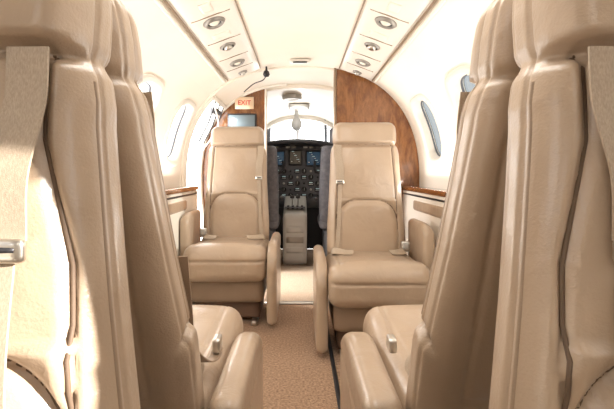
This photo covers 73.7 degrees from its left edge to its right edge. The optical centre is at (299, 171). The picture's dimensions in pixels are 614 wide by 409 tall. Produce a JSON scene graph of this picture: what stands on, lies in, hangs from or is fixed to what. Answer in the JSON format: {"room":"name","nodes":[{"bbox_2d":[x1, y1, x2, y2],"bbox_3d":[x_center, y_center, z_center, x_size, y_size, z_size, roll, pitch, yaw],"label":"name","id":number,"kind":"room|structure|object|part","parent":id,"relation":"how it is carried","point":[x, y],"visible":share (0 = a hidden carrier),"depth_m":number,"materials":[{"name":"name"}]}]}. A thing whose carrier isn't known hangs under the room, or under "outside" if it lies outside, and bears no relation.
{"room":"aircraft cabin","nodes":[
{"label":"aircraft cabin","id":0,"kind":"room"},
{"bbox_2d":[138,33,209,304],"bbox_3d":[-0.718,0.169,1.125,0.363,1.502,5.250,0,0,0],"label":"wall","id":1,"kind":"structure","parent":0,"point":[179,86],"depth_m":2.48,"materials":[{"name":"white plastic"}]},
{"bbox_2d":[138,74,164,115],"bbox_3d":[-0.848,-0.264,2.150,0.209,0.465,0.420,0,0,0],"label":"frame","id":2,"kind":"object","parent":1,"relation":"attached to","point":[157,86],"visible":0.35,"depth_m":2.25,"materials":[{"name":"beige plastic"}]},
{"bbox_2d":[167,105,185,156],"bbox_3d":[-0.877,-0.291,2.840,0.133,0.385,0.302,0,0,0],"label":"seal","id":3,"kind":"object","parent":1,"relation":"attached to","point":[184,105],"visible":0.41,"depth_m":2.98,"materials":[{"name":"grey rubber"}]},
{"bbox_2d":[163,99,195,166],"bbox_3d":[-0.848,-0.264,2.840,0.209,0.465,0.420,0,0,0],"label":"frame","id":4,"kind":"object","parent":1,"relation":"attached to","point":[173,159],"visible":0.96,"depth_m":2.95,"materials":[{"name":"beige plastic"}]},
{"bbox_2d":[165,186,197,255],"bbox_3d":[-0.810,0.506,0.800,0.110,0.808,4.500,0,0,0],"label":"console","id":5,"kind":"object","parent":1,"relation":"attached to","point":[181,200],"visible":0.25,"depth_m":2.57,"materials":[{"name":"white plastic"}]},
{"bbox_2d":[183,97,214,185],"bbox_3d":[-0.790,0.111,3.165,0.262,1.415,0.044,0,0,0],"label":"frame","id":6,"kind":"object","parent":1,"relation":"attached to","point":[207,104],"visible":0.34,"depth_m":3.15,"materials":[{"name":"beige plastic"}]},
{"bbox_2d":[213,95,226,108],"bbox_3d":[-0.674,-0.582,3.413,0.044,0.042,0.495,0,0,0],"label":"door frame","id":7,"kind":"structure","parent":1,"relation":"in","point":[217,100],"depth_m":3.36,"materials":[{"name":"beige plastic"}]},
{"bbox_2d":[196,102,218,160],"bbox_3d":[-0.739,-0.318,3.326,0.089,0.454,0.287,0,0,-44],"label":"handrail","id":8,"kind":"structure","parent":7,"relation":"attached to","point":[214,102],"depth_m":3.33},
{"bbox_2d":[203,105,219,142],"bbox_3d":[-0.741,-0.400,3.438,0.166,0.321,0.020,0,0,19],"label":"strut","id":9,"kind":"object","parent":7,"relation":"attached to","point":[219,105],"visible":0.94,"depth_m":3.44,"materials":[{"name":"grey metal"}]},
{"bbox_2d":[210,108,220,115],"bbox_3d":[-0.700,-0.500,3.400,0.060,0.040,0.200,0,0,0],"label":"block","id":10,"kind":"object","parent":9,"relation":"attached to","point":[217,109],"visible":0.7,"depth_m":3.36,"materials":[{"name":"grey metal"}]},
{"bbox_2d":[198,102,215,141],"bbox_3d":[-0.742,-0.400,3.275,0.158,0.321,0.063,0,0,0],"label":"strut","id":11,"kind":"object","parent":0,"point":[215,102],"depth_m":3.27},
{"bbox_2d":[202,89,264,206],"bbox_3d":[-0.609,0.076,3.717,0.578,1.685,0.035,0,0,0],"label":"wall","id":12,"kind":"structure","parent":0,"point":[259,96],"depth_m":3.70,"materials":[{"name":"brown wood"}]},
{"bbox_2d":[197,107,225,226],"bbox_3d":[-0.790,0.111,3.660,0.262,1.415,0.044,0,0,0],"label":"frame","id":13,"kind":"object","parent":12,"relation":"attached to","point":[200,159],"visible":0.6,"depth_m":3.64,"materials":[{"name":"beige plastic"}]},
{"bbox_2d":[228,113,256,126],"bbox_3d":[-0.520,-0.450,3.674,0.260,0.150,0.027,0,0,0],"label":"display","id":14,"kind":"object","parent":12,"relation":"attached to","point":[236,119],"visible":0.77,"depth_m":3.66,"materials":[{"name":"grey glass"}]},
{"bbox_2d":[235,97,253,108],"bbox_3d":[-0.500,-0.620,3.679,0.170,0.110,0.015,0,0,0],"label":"exit sign","id":15,"kind":"object","parent":12,"relation":"attached to","point":[241,102],"visible":0.99,"depth_m":3.67,"materials":[{"name":"beige plastic"}]},
{"bbox_2d":[202,83,286,207],"bbox_3d":[-0.514,0.060,3.690,0.795,1.738,0.032,0,0,0],"label":"trim","id":16,"kind":"structure","parent":12,"relation":"attached to","point":[283,84],"depth_m":3.68,"materials":[{"name":"beige plastic"}]},
{"bbox_2d":[265,89,266,161],"bbox_3d":[-0.310,0.060,3.715,0.020,1.700,0.056,0,0,0],"label":"trim","id":17,"kind":"structure","parent":12,"relation":"attached to","point":[265,89],"depth_m":3.69,"materials":[{"name":"white plastic"}]},
{"bbox_2d":[267,84,332,91],"bbox_3d":[0.000,-0.541,3.740,1.726,0.535,0.050,0,0,0],"label":"trim","id":18,"kind":"structure","parent":12,"relation":"attached to","point":[289,86],"depth_m":3.72,"materials":[{"name":"white plastic"}]},
{"bbox_2d":[241,249,339,408],"bbox_3d":[0.000,0.940,1.700,1.074,0.040,6.400,0,0,0],"label":"floor","id":19,"kind":"structure","parent":0,"point":[296,375],"depth_m":2.00,"materials":[{"name":"beige carpet"}]},
{"bbox_2d":[0,0,140,408],"bbox_3d":[-0.406,0.325,0.257,0.628,1.188,0.658,0,0,0],"label":"passenger seat","id":20,"kind":"object","parent":19,"relation":"on","point":[67,340],"visible":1,"depth_m":0.44,"materials":[{"name":"beige leather"}]},
{"bbox_2d":[105,0,262,408],"bbox_3d":[-0.434,0.319,1.008,0.632,1.200,0.870,0,0,0],"label":"passenger seat","id":21,"kind":"object","parent":19,"relation":"on","point":[188,356],"visible":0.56,"depth_m":0.74,"materials":[{"name":"beige leather"}]},
{"bbox_3d":[-0.440,0.148,0.765,0.474,0.859,0.386,0,0,0],"label":"backrest","id":22,"kind":"part","parent":21,"relation":"part of","materials":[{"name":"beige leather"}]},
{"bbox_2d":[192,305,242,408],"bbox_3d":[-0.440,0.552,1.141,0.500,0.224,0.602,0,0,0],"label":"seat cushion","id":23,"kind":"object","parent":21,"relation":"on","point":[209,321],"depth_m":1.15,"materials":[{"name":"beige leather"}]},
{"bbox_3d":[-0.154,0.676,1.070,0.072,0.429,0.520,0,0,0],"label":"armrest","id":24,"kind":"part","parent":21,"relation":"part of","materials":[{"name":"beige leather"}]},
{"bbox_2d":[180,127,280,325],"bbox_3d":[-0.445,0.297,2.682,0.620,1.244,0.645,0,0,0],"label":"passenger seat","id":25,"kind":"object","parent":19,"relation":"on","point":[233,265],"visible":0.97,"depth_m":2.70,"materials":[{"name":"beige leather"}]},
{"bbox_3d":[-0.725,0.490,2.720,0.060,0.460,0.340,0,0,0],"label":"armrest","id":26,"kind":"part","parent":25,"relation":"part of","materials":[{"name":"beige leather"}]},
{"bbox_2d":[183,237,268,281],"bbox_3d":[-0.445,0.539,2.619,0.500,0.232,0.502,0,0,0],"label":"seat cushion","id":27,"kind":"object","parent":25,"relation":"on","point":[210,259],"depth_m":2.38,"materials":[{"name":"beige leather"}]},
{"bbox_3d":[-0.445,0.835,2.660,0.400,0.116,0.320,0,0,0],"label":"frame","id":28,"kind":"part","parent":25,"relation":"part of","materials":[{"name":"brown leather"}]},
{"bbox_3d":[-0.445,0.120,2.883,0.458,0.890,0.242,0,0,0],"label":"backrest","id":29,"kind":"part","parent":25,"relation":"part of","materials":[{"name":"beige leather"}]},
{"bbox_3d":[-0.275,0.906,2.650,0.036,0.026,0.420,0,0,0],"label":"seat leg rail","id":30,"kind":"part","parent":25,"relation":"part of","materials":[{"name":"silver metal"}]},
{"bbox_3d":[-0.165,0.655,2.630,0.060,0.470,0.540,0,0,0],"label":"armrest","id":31,"kind":"part","parent":25,"relation":"part of","materials":[{"name":"beige leather"}]},
{"bbox_2d":[267,129,284,240],"bbox_3d":[-0.382,0.250,4.122,0.447,1.330,0.575,0,0,0],"label":"seat","id":32,"kind":"object","parent":19,"relation":"on","point":[272,163],"visible":0.3,"depth_m":3.90,"materials":[{"name":"grey"}]},
{"bbox_3d":[-0.405,0.740,4.160,0.300,0.350,0.360,0,0,0],"label":"seat","id":33,"kind":"part","parent":32,"relation":"part of","materials":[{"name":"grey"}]},
{"bbox_2d":[263,301,312,304],"bbox_3d":[0.000,0.914,2.860,0.540,0.014,0.040,0,0,0],"label":"trim","id":34,"kind":"structure","parent":19,"relation":"on","point":[264,302],"depth_m":2.84,"materials":[{"name":"silver metal"}]},
{"bbox_2d":[264,266,312,300],"bbox_3d":[0.000,0.916,3.420,1.100,0.010,1.100,0,0,0],"label":"mat","id":35,"kind":"object","parent":19,"relation":"on","point":[296,281],"visible":0.18,"depth_m":3.33,"materials":[{"name":"carpet"}]},
{"bbox_2d":[283,195,306,263],"bbox_3d":[-0.050,0.579,4.277,0.240,0.683,0.487,0,0,0],"label":"pedestal","id":36,"kind":"object","parent":19,"relation":"on","point":[295,207],"visible":1,"depth_m":4.04,"materials":[{"name":"gray plastic"},{"name":"black plastic"}]},
{"bbox_3d":[-0.050,0.360,4.260,0.210,0.012,0.300,0,0,0],"label":"pedestal panel","id":37,"kind":"part","parent":36,"relation":"part of","materials":[{"name":"grey plastic"}]},
{"bbox_2d":[267,139,332,207],"bbox_3d":[-0.030,0.020,4.530,1.180,0.760,0.240,0,0,0],"label":"panel","id":38,"kind":"object","parent":36,"relation":"attached to","point":[298,177],"visible":0.5,"depth_m":4.54,"materials":[{"name":"grey plastic"}]},
{"bbox_2d":[278,161,284,173],"bbox_3d":[-0.310,-0.048,4.433,0.299,0.145,0.175,0,0,0],"label":"yoke","id":39,"kind":"object","parent":38,"relation":"attached to","point":[283,162],"visible":0.27,"depth_m":4.35,"materials":[{"name":"black plastic"}]},
{"bbox_3d":[-0.030,0.040,4.580,1.160,0.720,0.050,0,0,0],"label":"panel","id":40,"kind":"part","parent":38,"relation":"part of","materials":[{"name":"grey plastic"}]},
{"bbox_2d":[313,161,319,173],"bbox_3d":[0.290,-0.048,4.433,0.299,0.145,0.175,0,0,0],"label":"yoke","id":41,"kind":"object","parent":38,"relation":"attached to","point":[314,163],"visible":0.21,"depth_m":4.35,"materials":[{"name":"black plastic"}]},
{"bbox_2d":[313,128,332,255],"bbox_3d":[0.362,0.250,4.122,0.447,1.330,0.575,0,0,0],"label":"seat","id":42,"kind":"object","parent":19,"relation":"on","point":[324,179],"visible":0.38,"depth_m":3.90,"materials":[{"name":"grey"}]},
{"bbox_3d":[0.385,0.740,4.160,0.300,0.350,0.360,0,0,0],"label":"seat","id":43,"kind":"part","parent":42,"relation":"part of","materials":[{"name":"grey"}]},
{"bbox_2d":[328,328,339,408],"bbox_3d":[0.158,0.917,1.300,0.020,0.008,3.000,0,0,0],"label":"track","id":44,"kind":"object","parent":19,"relation":"on","point":[335,378],"visible":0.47,"depth_m":1.87,"materials":[{"name":"grey metal"}]},
{"bbox_2d":[313,122,433,352],"bbox_3d":[0.388,0.309,2.236,0.620,1.219,0.637,0,0,0],"label":"passenger seat","id":45,"kind":"object","parent":19,"relation":"on","point":[367,265],"visible":0.91,"depth_m":2.33,"materials":[{"name":"beige leather"}]},
{"bbox_3d":[0.108,0.660,2.220,0.060,0.461,0.460,0,0,0],"label":"armrest","id":46,"kind":"part","parent":45,"relation":"part of","materials":[{"name":"beige leather"}]},
{"bbox_3d":[0.388,0.837,2.210,0.400,0.114,0.320,0,0,0],"label":"frame","id":47,"kind":"part","parent":45,"relation":"part of","materials":[{"name":"brown"}]},
{"bbox_3d":[0.388,0.136,2.433,0.458,0.872,0.243,0,0,0],"label":"backrest","id":48,"kind":"part","parent":45,"relation":"part of","materials":[{"name":"beige leather"}]},
{"bbox_2d":[326,251,429,307],"bbox_3d":[0.388,0.547,2.169,0.500,0.228,0.502,0,0,0],"label":"seat cushion","id":49,"kind":"object","parent":45,"relation":"on","point":[354,279],"depth_m":1.93,"materials":[{"name":"beige leather"}]},
{"bbox_3d":[0.668,0.499,2.270,0.060,0.451,0.340,0,0,0],"label":"armrest","id":50,"kind":"part","parent":45,"relation":"part of","materials":[{"name":"beige leather"}]},
{"bbox_2d":[340,0,520,408],"bbox_3d":[0.450,0.319,1.008,0.644,1.200,0.870,0,0,0],"label":"passenger seat","id":51,"kind":"object","parent":19,"relation":"on","point":[436,353],"visible":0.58,"depth_m":0.73,"materials":[{"name":"beige leather"}]},
{"bbox_3d":[0.170,0.676,1.070,0.084,0.429,0.520,0,0,0],"label":"armrest","id":52,"kind":"part","parent":51,"relation":"part of","materials":[{"name":"beige leather"}]},
{"bbox_2d":[363,304,422,408],"bbox_3d":[0.462,0.552,1.141,0.500,0.224,0.602,0,0,0],"label":"seat cushion","id":53,"kind":"object","parent":51,"relation":"on","point":[401,321],"depth_m":1.16,"materials":[{"name":"beige leather"}]},
{"bbox_3d":[0.462,0.148,0.765,0.474,0.859,0.386,0,0,0],"label":"backrest","id":54,"kind":"part","parent":51,"relation":"part of","materials":[{"name":"beige leather"}]},
{"bbox_2d":[489,0,613,408],"bbox_3d":[0.443,0.325,0.257,0.628,1.188,0.658,0,0,0],"label":"passenger seat","id":55,"kind":"object","parent":19,"relation":"on","point":[554,341],"visible":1,"depth_m":0.44,"materials":[{"name":"beige leather"}]},
{"bbox_2d":[275,208,322,248],"bbox_3d":[-0.001,0.395,4.915,1.258,1.050,0.030,0,0,0],"label":"wall","id":56,"kind":"structure","parent":0,"point":[314,232],"depth_m":4.90,"materials":[{"name":"black plastic"}]},
{"bbox_2d":[267,115,332,141],"bbox_3d":[0.000,-0.429,5.107,1.204,0.527,0.487,0,0,0],"label":"window frame","id":57,"kind":"structure","parent":56,"relation":"in","point":[326,123],"depth_m":4.87,"materials":[{"name":"white plastic"}]},
{"bbox_3d":[0.000,-0.484,4.900,1.204,0.417,0.070,0,0,0],"label":"frame","id":58,"kind":"part","parent":57,"relation":"part of","materials":[{"name":"white plastic"}]},
{"bbox_3d":[0.315,-0.455,4.990,0.040,0.370,0.254,0,0,8],"label":"post","id":59,"kind":"part","parent":57,"relation":"part of","materials":[{"name":"grey metal"}]},
{"bbox_2d":[267,89,332,123],"bbox_3d":[0.000,-0.642,4.325,1.348,0.316,1.150,0,0,0],"label":"ceiling","id":60,"kind":"structure","parent":0,"point":[320,102],"depth_m":4.35,"materials":[{"name":"white plastic"}]},
{"bbox_2d":[291,111,301,130],"bbox_3d":[-0.040,-0.585,4.680,0.124,0.230,0.124,0,0,0],"label":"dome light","id":61,"kind":"object","parent":60,"relation":"attached to","point":[296,124],"visible":1,"depth_m":4.64,"materials":[{"name":"grey plastic"}]},
{"bbox_2d":[120,0,493,104],"bbox_3d":[0.000,-0.691,1.125,1.348,0.218,5.250,0,0,0],"label":"ceiling","id":62,"kind":"structure","parent":0,"point":[279,31],"depth_m":2.20,"materials":[{"name":"white plastic"}]},
{"bbox_2d":[153,0,260,82],"bbox_3d":[-0.427,-0.715,0.790,0.280,0.117,4.480,0,0,0],"label":"panel","id":63,"kind":"object","parent":62,"relation":"attached to","point":[218,26],"visible":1,"depth_m":2.10,"materials":[{"name":"beige plastic"}]},
{"bbox_3d":[-0.557,-0.666,0.790,0.020,0.019,4.480,0,0,0],"label":"edge trim","id":64,"kind":"part","parent":63,"relation":"part of","materials":[{"name":"white plastic"}]},
{"bbox_3d":[-0.535,-0.679,0.790,0.012,0.011,4.480,0,0,0],"label":"edge trim","id":65,"kind":"part","parent":63,"relation":"part of","materials":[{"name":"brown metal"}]},
{"bbox_2d":[203,16,224,28],"bbox_3d":[-0.413,-0.717,1.970,0.106,0.049,0.112,0,0,0],"label":"light","id":66,"kind":"object","parent":63,"relation":"attached to","point":[213,22],"depth_m":1.95,"materials":[{"name":"silver plastic"}]},
{"bbox_2d":[229,59,244,66],"bbox_3d":[-0.413,-0.717,2.690,0.102,0.048,0.108,0,0,0],"label":"light","id":67,"kind":"object","parent":63,"relation":"attached to","point":[236,62],"depth_m":2.66,"materials":[{"name":"silver plastic"}]},
{"bbox_3d":[-0.291,-0.769,0.790,0.008,0.008,4.480,0,0,0],"label":"edge trim","id":68,"kind":"part","parent":63,"relation":"part of","materials":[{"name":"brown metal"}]},
{"bbox_2d":[244,66,269,91],"bbox_3d":[-0.327,-0.698,3.088,0.233,0.173,0.052,0,0,32],"label":"microphone","id":69,"kind":"object","parent":62,"relation":"hanging from","point":[266,73],"visible":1,"depth_m":3.03,"materials":[{"name":"black plastic"}]},
{"bbox_3d":[-0.250,-0.745,3.040,0.052,0.080,0.052,0,0,0],"label":"hook knob","id":70,"kind":"part","parent":69,"relation":"part of","materials":[{"name":"black plastic"}]},
{"bbox_2d":[282,94,301,100],"bbox_3d":[-0.080,-0.748,4.120,0.200,0.044,0.200,0,0,0],"label":"speaker","id":71,"kind":"object","parent":62,"relation":"attached to","point":[287,97],"visible":1,"depth_m":4.06},
{"bbox_2d":[289,104,308,109],"bbox_3d":[-0.010,-0.693,4.420,0.220,0.064,0.160,0,0,0],"label":"switch panel","id":72,"kind":"object","parent":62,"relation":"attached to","point":[291,106],"visible":1,"depth_m":4.34,"materials":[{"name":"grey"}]},
{"bbox_2d":[289,59,310,63],"bbox_3d":[0.000,-0.782,2.897,0.150,0.028,0.065,0,0,0],"label":"recessed light","id":73,"kind":"object","parent":62,"relation":"in","point":[291,61],"visible":1,"depth_m":2.87,"materials":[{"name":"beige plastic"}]},
{"bbox_2d":[339,0,446,82],"bbox_3d":[0.427,-0.715,0.790,0.280,0.117,4.480,0,0,0],"label":"panel","id":74,"kind":"object","parent":62,"relation":"attached to","point":[381,26],"visible":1,"depth_m":2.09,"materials":[{"name":"beige plastic"}]},
{"bbox_3d":[0.291,-0.769,0.790,0.008,0.008,4.480,0,0,0],"label":"edge trim","id":75,"kind":"part","parent":74,"relation":"part of","materials":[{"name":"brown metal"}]},
{"bbox_2d":[355,59,370,66],"bbox_3d":[0.413,-0.717,2.690,0.102,0.048,0.108,0,0,0],"label":"light","id":76,"kind":"object","parent":74,"relation":"attached to","point":[362,62],"depth_m":2.66,"materials":[{"name":"silver plastic"}]},
{"bbox_2d":[375,16,396,28],"bbox_3d":[0.413,-0.717,1.970,0.106,0.049,0.112,0,0,0],"label":"light","id":77,"kind":"object","parent":74,"relation":"attached to","point":[386,22],"depth_m":1.95,"materials":[{"name":"silver plastic"}]},
{"bbox_3d":[0.535,-0.679,0.790,0.012,0.011,4.480,0,0,0],"label":"edge trim","id":78,"kind":"part","parent":74,"relation":"part of","materials":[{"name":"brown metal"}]},
{"bbox_3d":[0.557,-0.666,0.790,0.020,0.019,4.480,0,0,0],"label":"edge trim","id":79,"kind":"part","parent":74,"relation":"part of","materials":[{"name":"white plastic"}]},
{"bbox_2d":[336,69,418,203],"bbox_3d":[0.586,0.071,3.098,0.623,1.695,0.035,0,0,0],"label":"wall","id":80,"kind":"structure","parent":0,"point":[358,99],"depth_m":3.08,"materials":[{"name":"brown wood"}]},
{"bbox_2d":[181,66,333,185],"bbox_3d":[0.000,0.038,3.100,1.815,1.690,0.024,0,0,0],"label":"trim","id":81,"kind":"structure","parent":80,"relation":"attached to","point":[283,67],"depth_m":3.09,"materials":[{"name":"white plastic"}]},
{"bbox_2d":[333,68,335,126],"bbox_3d":[0.264,0.060,3.095,0.020,1.700,0.056,0,0,0],"label":"trim","id":82,"kind":"structure","parent":80,"relation":"attached to","point":[334,79],"depth_m":3.07,"materials":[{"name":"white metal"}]},
{"bbox_2d":[390,16,480,189],"bbox_3d":[0.718,0.169,1.125,0.363,1.502,5.250,0,0,0],"label":"wall","id":83,"kind":"structure","parent":0,"point":[428,81],"depth_m":2.38,"materials":[{"name":"white plastic"}]},
{"bbox_2d":[402,186,446,253],"bbox_3d":[0.810,0.506,0.800,0.110,0.808,4.500,0,0,0],"label":"console","id":84,"kind":"object","parent":83,"relation":"attached to","point":[424,204],"visible":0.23,"depth_m":2.50,"materials":[{"name":"white plastic"}]},
{"bbox_2d":[410,94,445,166],"bbox_3d":[0.848,-0.264,2.680,0.209,0.465,0.420,0,0,0],"label":"frame","id":85,"kind":"object","parent":83,"relation":"attached to","point":[434,160],"visible":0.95,"depth_m":2.78,"materials":[{"name":"beige plastic"}]},
{"bbox_2d":[421,101,440,155],"bbox_3d":[0.877,-0.291,2.680,0.133,0.385,0.302,0,0,0],"label":"seal","id":86,"kind":"object","parent":83,"relation":"attached to","point":[421,101],"visible":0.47,"depth_m":2.82,"materials":[{"name":"grey rubber"}]},
{"bbox_2d":[423,101,440,154],"bbox_3d":[0.885,-0.293,2.680,0.125,0.383,0.301,0,0,0],"label":"pane","id":87,"kind":"object","parent":83,"relation":"attached to","point":[429,114],"visible":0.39,"depth_m":2.76,"materials":[{"name":"glass"}]},
{"bbox_2d":[445,65,469,115],"bbox_3d":[0.848,-0.264,1.990,0.209,0.465,0.420,0,0,0],"label":"frame","id":88,"kind":"object","parent":83,"relation":"attached to","point":[452,81],"visible":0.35,"depth_m":2.10,"materials":[{"name":"beige plastic"}]},
{"bbox_2d":[460,74,466,91],"bbox_3d":[0.877,-0.291,1.990,0.133,0.385,0.302,0,0,0],"label":"seal","id":89,"kind":"object","parent":83,"relation":"attached to","point":[463,77],"visible":0.2,"depth_m":2.10,"materials":[{"name":"grey rubber"}]},
{"bbox_2d":[463,75,474,91],"bbox_3d":[0.885,-0.293,1.990,0.125,0.383,0.301,0,0,0],"label":"pane","id":90,"kind":"object","parent":83,"relation":"attached to","point":[468,86],"visible":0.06,"depth_m":2.06,"materials":[{"name":"glass"}]}
]}

